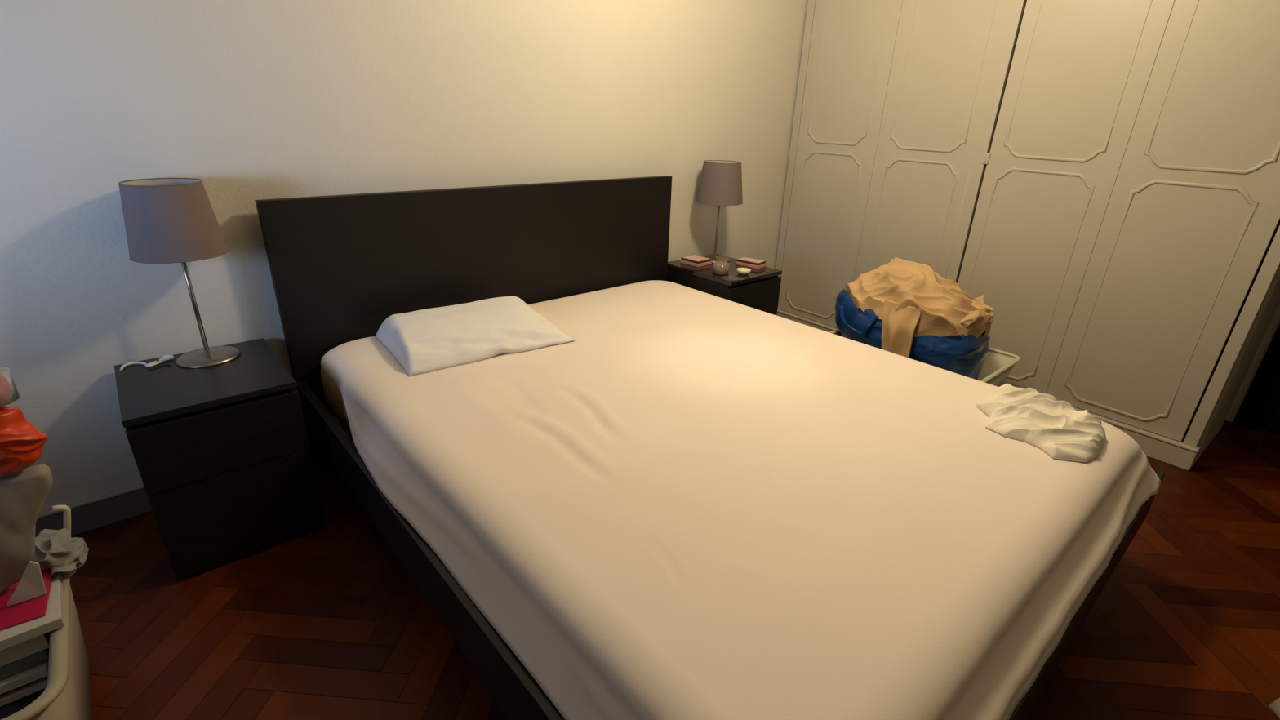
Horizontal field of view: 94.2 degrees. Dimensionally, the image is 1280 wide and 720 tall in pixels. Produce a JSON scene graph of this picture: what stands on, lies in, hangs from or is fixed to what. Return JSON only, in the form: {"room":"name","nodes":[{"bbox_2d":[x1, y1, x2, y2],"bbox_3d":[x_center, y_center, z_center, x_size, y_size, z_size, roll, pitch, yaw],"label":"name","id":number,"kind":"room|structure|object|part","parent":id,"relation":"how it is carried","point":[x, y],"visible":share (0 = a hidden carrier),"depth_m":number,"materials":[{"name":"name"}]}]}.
{"room":"bedroom","nodes":[
{"label":"bedroom","id":0,"kind":"room"},
{"bbox_2d":[0,0,808,512],"bbox_3d":[-0.626,-0.999,2.397,5.450,2.550,0.100,-17,29,-38],"label":"wall","id":1,"kind":"structure","parent":0,"point":[251,100],"depth_m":1.95,"materials":[{"name":"paint"}]},
{"bbox_2d":[35,483,152,537],"bbox_3d":[-0.866,0.219,2.634,4.610,0.106,0.020,-17,29,-38],"label":"baseboard","id":2,"kind":"structure","parent":1,"relation":"attached to","point":[88,514],"depth_m":1.92,"materials":[{"name":"grey paint"}]},
{"bbox_2d":[70,420,1279,719],"bbox_3d":[1.184,0.607,2.016,7.211,0.002,4.718,-17,29,-38],"label":"floor","id":3,"kind":"structure","parent":0,"point":[326,622],"depth_m":1.62,"materials":[{"name":"brown wood"}]},
{"bbox_2d":[0,505,90,719],"bbox_3d":[-1.347,0.652,1.153,0.460,0.429,0.596,-17,29,-38],"label":"utility cart","id":4,"kind":"object","parent":3,"relation":"on","point":[66,695],"visible":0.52,"depth_m":1.16,"materials":[{"name":"beige plastic"}]},
{"bbox_2d":[0,688,44,719],"bbox_3d":[-1.345,0.752,1.189,0.300,0.195,0.470,-17,29,-38],"label":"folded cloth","id":5,"kind":"object","parent":4,"relation":"in","point":[8,709],"visible":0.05,"depth_m":1.16,"materials":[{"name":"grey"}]},
{"bbox_2d":[0,676,48,706],"bbox_3d":[-1.357,0.640,1.178,0.310,0.016,0.230,-17,29,-38],"label":"magazine","id":6,"kind":"object","parent":5,"relation":"on","point":[41,684],"visible":0.02,"depth_m":1.16,"materials":[{"name":"beige paper"}]},
{"bbox_2d":[0,675,48,696],"bbox_3d":[-1.356,0.626,1.172,0.300,0.012,0.220,-18,30,-39],"label":"magazine","id":7,"kind":"object","parent":6,"relation":"on","point":[13,690],"visible":0.02,"depth_m":1.16,"materials":[{"name":"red paper"}]},
{"bbox_2d":[0,654,48,694],"bbox_3d":[-1.359,0.612,1.162,0.310,0.020,0.230,-16,29,-36],"label":"magazine","id":8,"kind":"object","parent":7,"relation":"on","point":[37,671],"visible":0.24,"depth_m":1.16,"materials":[{"name":"beige paper"}]},
{"bbox_2d":[0,661,41,679],"bbox_3d":[-1.359,0.596,1.155,0.280,0.012,0.210,-19,31,-40],"label":"magazine","id":9,"kind":"object","parent":8,"relation":"on","point":[14,672],"visible":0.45,"depth_m":1.16,"materials":[{"name":"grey paper"}]},
{"bbox_2d":[0,648,48,676],"bbox_3d":[-1.351,0.577,1.155,0.300,0.022,0.220,-16,29,-37],"label":"magazine","id":10,"kind":"object","parent":9,"relation":"on","point":[41,655],"visible":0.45,"depth_m":1.15,"materials":[{"name":"grey paper"}]},
{"bbox_2d":[0,631,49,666],"bbox_3d":[-1.350,0.547,1.141,0.310,0.043,0.230,-18,30,-39],"label":"magazine","id":11,"kind":"object","parent":10,"relation":"on","point":[28,647],"visible":0.31,"depth_m":1.14,"materials":[{"name":"beige paper"}]},
{"bbox_2d":[0,566,64,651],"bbox_3d":[-1.345,0.515,1.132,0.360,0.022,0.260,-18,30,-39],"label":"magazine","id":12,"kind":"object","parent":11,"relation":"on","point":[54,618],"visible":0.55,"depth_m":1.15,"materials":[{"name":"beige paper"}]},
{"bbox_2d":[0,568,53,631],"bbox_3d":[-1.285,0.491,1.159,0.200,0.004,0.160,-15,28,-34],"label":"card","id":13,"kind":"object","parent":12,"relation":"on","point":[15,615],"visible":0.55,"depth_m":1.17,"materials":[{"name":"red"}]},
{"bbox_2d":[0,463,53,592],"bbox_3d":[-1.296,0.350,1.149,0.281,0.248,0.077,-17,29,-38],"label":"paper bag","id":14,"kind":"object","parent":13,"relation":"on","point":[23,494],"visible":0.98,"depth_m":1.17,"materials":[{"name":"brown paper"}]},
{"bbox_2d":[0,405,47,474],"bbox_3d":[-1.248,0.150,1.093,0.222,0.178,0.112,-17,29,-38],"label":"packet","id":15,"kind":"object","parent":14,"relation":"on","point":[21,444],"visible":0.99,"depth_m":1.12,"materials":[{"name":"red"}]},
{"bbox_2d":[0,364,19,407],"bbox_3d":[-1.205,0.041,1.086,0.084,0.082,0.084,-17,29,-38],"label":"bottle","id":16,"kind":"object","parent":15,"relation":"on","point":[9,393],"visible":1,"depth_m":1.10,"materials":[{"name":"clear plastic"}]},
{"bbox_2d":[6,560,46,606],"bbox_3d":[-1.215,0.439,1.169,0.064,0.085,0.006,-18,30,-39],"label":"envelope","id":17,"kind":"object","parent":13,"relation":"on","point":[31,585],"visible":1,"depth_m":1.18,"materials":[{"name":"beige paper"}]},
{"bbox_2d":[32,528,88,576],"bbox_3d":[-1.270,0.419,1.301,0.188,0.074,0.090,17,27,32],"label":"packet","id":18,"kind":"object","parent":4,"relation":"on","point":[54,548],"visible":0.94,"depth_m":1.28,"materials":[{"name":"white plastic"}]},
{"bbox_2d":[31,551,90,719],"bbox_3d":[-1.357,0.703,1.166,0.406,0.325,0.565,-17,29,-38],"label":"tub","id":19,"kind":"object","parent":4,"relation":"in","point":[61,700],"depth_m":1.16,"materials":[{"name":"beige plastic"}]},
{"bbox_3d":[-1.335,0.392,1.386,0.036,0.130,0.014,-17,29,-38],"label":"handle","id":20,"kind":"part","parent":4,"relation":"part of","materials":[{"name":"beige plastic"}]},
{"bbox_2d":[114,337,326,580],"bbox_3d":[-1.322,0.285,1.892,0.400,0.533,0.446,-17,29,-38],"label":"nightstand","id":21,"kind":"object","parent":3,"relation":"on","point":[222,454],"visible":1,"depth_m":1.73,"materials":[{"name":"black wood"}]},
{"bbox_2d":[120,354,173,370],"bbox_3d":[-1.508,0.010,1.819,0.131,0.021,0.070,-13,27,-31],"label":"earphones","id":22,"kind":"object","parent":21,"relation":"on","point":[166,357],"visible":1,"depth_m":1.83,"materials":[{"name":"white plastic"}]},
{"bbox_2d":[118,177,240,368],"bbox_3d":[-1.364,-0.256,1.790,0.238,0.542,0.238,-17,29,-38],"label":"table lamp","id":23,"kind":"object","parent":21,"relation":"on","point":[167,220],"visible":1,"depth_m":1.67,"materials":[{"name":"grey fabric"}]},
{"bbox_3d":[-1.359,-0.410,1.725,0.236,0.205,0.236,-17,29,-38],"label":"lamp shade","id":24,"kind":"part","parent":23,"relation":"part of","materials":[{"name":"grey fabric"}]},
{"bbox_3d":[-1.178,0.228,1.693,0.400,0.196,0.020,-17,29,-38],"label":"drawer","id":25,"kind":"part","parent":21,"relation":"part of","materials":[{"name":"black wood"}]},
{"bbox_3d":[-1.186,0.454,1.788,0.400,0.287,0.020,-17,29,-38],"label":"drawer","id":26,"kind":"part","parent":21,"relation":"part of","materials":[{"name":"black wood"}]},
{"bbox_2d":[254,175,1165,719],"bbox_3d":[0.152,0.079,1.897,1.812,1.000,2.184,-17,29,-38],"label":"frame","id":27,"kind":"object","parent":3,"relation":"on","point":[340,266],"visible":0.26,"depth_m":2.18,"materials":[{"name":"black wood"}]},
{"bbox_2d":[320,367,351,434],"bbox_3d":[0.139,0.196,1.949,1.689,0.263,2.068,-17,29,-38],"label":"mattress","id":28,"kind":"object","parent":27,"relation":"on","point":[333,395],"visible":0.12,"depth_m":1.97,"materials":[{"name":"brown"}]},
{"bbox_2d":[320,280,1160,719],"bbox_3d":[0.166,0.140,1.901,1.804,0.144,2.157,-17,29,-38],"label":"fitted sheet","id":29,"kind":"object","parent":28,"relation":"on","point":[692,504],"visible":0.87,"depth_m":1.32,"materials":[{"name":"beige fabric"}]},
{"bbox_2d":[374,295,575,376],"bbox_3d":[-0.598,-0.120,2.157,0.600,0.090,0.416,-14,28,-33],"label":"pillow","id":30,"kind":"object","parent":29,"relation":"on","point":[426,340],"visible":1,"depth_m":2.07,"materials":[{"name":"white fabric"}]},
{"bbox_2d":[975,383,1106,462],"bbox_3d":[1.135,0.157,1.690,0.324,0.059,0.353,-11,26,-29],"label":"crumpled cloth","id":31,"kind":"object","parent":29,"relation":"on","point":[1053,426],"visible":1,"depth_m":1.64,"materials":[{"name":"beige fabric"}]},
{"bbox_3d":[-0.526,0.484,1.432,0.030,0.163,2.118,-17,29,-38],"label":"rail","id":32,"kind":"part","parent":27,"relation":"part of","materials":[{"name":"black wood"}]},
{"bbox_3d":[-0.550,-0.256,2.637,1.812,1.000,0.036,-17,29,-38],"label":"headboard","id":33,"kind":"part","parent":27,"relation":"part of","materials":[{"name":"black wood"}]},
{"bbox_3d":[0.849,0.612,1.237,1.812,0.163,0.030,-17,29,-38],"label":"foot rail","id":34,"kind":"part","parent":27,"relation":"part of","materials":[{"name":"black wood"}]},
{"bbox_2d":[666,253,782,315],"bbox_3d":[0.428,-0.242,3.259,0.400,0.550,0.480,-17,29,-38],"label":"nightstand","id":35,"kind":"object","parent":3,"relation":"on","point":[759,289],"visible":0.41,"depth_m":3.05,"materials":[{"name":"black wood"}]},
{"bbox_2d":[680,254,711,266],"bbox_3d":[0.301,-0.532,3.190,0.115,0.030,0.125,-20,31,-41],"label":"box","id":36,"kind":"object","parent":35,"relation":"on","point":[695,260],"visible":1,"depth_m":3.16,"materials":[{"name":"pink"}]},
{"bbox_2d":[695,160,742,262],"bbox_3d":[0.421,-0.793,3.193,0.250,0.517,0.250,-17,29,-38],"label":"table lamp","id":37,"kind":"object","parent":35,"relation":"on","point":[721,180],"visible":0.98,"depth_m":3.06,"materials":[{"name":"grey fabric"}]},
{"bbox_3d":[0.426,-0.936,3.132,0.248,0.203,0.248,-17,29,-38],"label":"lamp shade","id":38,"kind":"part","parent":37,"relation":"part of","materials":[{"name":"grey fabric"}]},
{"bbox_2d":[712,261,729,275],"bbox_3d":[0.411,-0.465,3.014,0.082,0.050,0.082,-17,29,-38],"label":"candle jar","id":39,"kind":"object","parent":35,"relation":"on","point":[721,268],"visible":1,"depth_m":2.99,"materials":[{"name":"pink glass"}]},
{"bbox_2d":[722,275,740,280],"bbox_3d":[0.449,-0.402,2.926,0.088,0.005,0.088,-17,29,-38],"label":"coaster","id":40,"kind":"object","parent":35,"relation":"on","point":[725,277],"visible":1,"depth_m":2.92,"materials":[{"name":"grey plastic"}]},
{"bbox_2d":[736,267,751,275],"bbox_3d":[0.525,-0.449,3.015,0.074,0.026,0.074,-17,29,-38],"label":"round dish","id":41,"kind":"object","parent":35,"relation":"on","point":[743,271],"visible":1,"depth_m":3.00,"materials":[{"name":"beige ceramic"}]},
{"bbox_2d":[735,257,766,269],"bbox_3d":[0.595,-0.521,3.188,0.140,0.030,0.085,19,28,35],"label":"box","id":42,"kind":"object","parent":35,"relation":"on","point":[744,261],"visible":1,"depth_m":3.16,"materials":[{"name":"pink"}]},
{"bbox_3d":[0.583,-0.302,3.045,0.400,0.196,0.020,-17,29,-38],"label":"drawer","id":43,"kind":"part","parent":35,"relation":"part of","materials":[{"name":"black wood"}]},
{"bbox_2d":[829,328,1021,386],"bbox_3d":[1.316,0.075,2.890,0.565,0.308,0.745,-17,29,-38],"label":"storage bin","id":44,"kind":"object","parent":3,"relation":"on","point":[998,364],"visible":0.16,"depth_m":2.80,"materials":[{"name":"beige plastic"}]},
{"bbox_2d":[835,288,990,379],"bbox_3d":[1.252,-0.055,2.849,0.431,0.551,0.695,-19,30,-40],"label":"bag","id":45,"kind":"object","parent":44,"relation":"in","point":[966,356],"visible":0.3,"depth_m":2.60,"materials":[{"name":"blue plastic"}]},
{"bbox_3d":[1.003,-0.177,2.776,0.030,0.126,0.202,-17,29,-38],"label":"handle","id":46,"kind":"part","parent":45,"relation":"part of","materials":[{"name":"blue plastic"}]},
{"bbox_2d":[844,257,994,358],"bbox_3d":[1.260,-0.212,2.762,0.455,0.482,0.666,-17,29,-38],"label":"cloth","id":47,"kind":"object","parent":45,"relation":"on","point":[911,300],"visible":0.93,"depth_m":2.60,"materials":[{"name":"fabric"}]},
{"bbox_2d":[775,0,1279,471],"bbox_3d":[1.847,-1.137,2.944,0.636,2.530,2.247,-16,29,-36],"label":"wardrobe","id":48,"kind":"object","parent":3,"relation":"on","point":[1105,174],"visible":0.94,"depth_m":2.59,"materials":[{"name":"white wood"}]},
{"bbox_3d":[1.108,-1.171,3.425,0.010,1.899,0.387,-16,29,-36],"label":"moulding","id":49,"kind":"part","parent":48,"relation":"part of","materials":[{"name":"beige paint"}]},
{"bbox_3d":[1.121,-1.197,3.416,0.022,2.024,0.523,-16,29,-36],"label":"door","id":50,"kind":"part","parent":48,"relation":"part of","materials":[{"name":"beige paint"}]},
{"bbox_3d":[1.440,-0.999,3.043,0.010,1.899,0.393,-16,29,-36],"label":"moulding","id":51,"kind":"part","parent":48,"relation":"part of","materials":[{"name":"beige paint"}]},
{"bbox_3d":[1.461,-1.021,3.025,0.022,2.024,0.569,-16,29,-36],"label":"door","id":52,"kind":"part","parent":48,"relation":"part of","materials":[{"name":"beige paint"}]},
{"bbox_3d":[1.792,-0.817,2.637,0.010,1.899,0.399,-16,29,-36],"label":"moulding","id":53,"kind":"part","parent":48,"relation":"part of","materials":[{"name":"beige paint"}]},
{"bbox_3d":[1.805,-0.843,2.629,0.022,2.024,0.516,-16,29,-36],"label":"door","id":54,"kind":"part","parent":48,"relation":"part of","materials":[{"name":"beige paint"}]},
{"bbox_3d":[2.124,-0.677,2.262,0.022,2.024,0.510,-16,29,-36],"label":"door","id":55,"kind":"part","parent":48,"relation":"part of","materials":[{"name":"beige paint"}]},
{"bbox_3d":[2.113,-0.650,2.268,0.010,1.899,0.379,-16,29,-36],"label":"moulding","id":56,"kind":"part","parent":48,"relation":"part of","materials":[{"name":"beige paint"}]},
{"bbox_3d":[2.565,-0.823,2.148,0.576,2.445,0.012,-16,29,-36],"label":"panel","id":57,"kind":"part","parent":48,"relation":"part of","materials":[{"name":"beige paint"}]},
{"bbox_2d":[1268,697,1279,719],"bbox_3d":[1.599,0.847,1.419,0.159,0.045,0.129,-17,29,-38],"label":"cloth","id":58,"kind":"object","parent":3,"relation":"on","point":[1274,706],"visible":1,"depth_m":1.44,"materials":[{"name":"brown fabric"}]},
{"bbox_2d":[1225,302,1279,422],"bbox_3d":[2.655,-1.020,2.706,0.100,2.550,3.750,-17,29,-38],"label":"wall","id":59,"kind":"structure","parent":0,"point":[1274,323],"depth_m":2.77,"materials":[{"name":"paint"}]},
{"bbox_2d":[1232,324,1279,435],"bbox_3d":[3.274,-0.520,2.084,0.149,2.150,1.110,-17,29,-38],"label":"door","id":60,"kind":"structure","parent":59,"relation":"in","point":[1260,409],"depth_m":2.76,"materials":[{"name":"black"}]}
]}

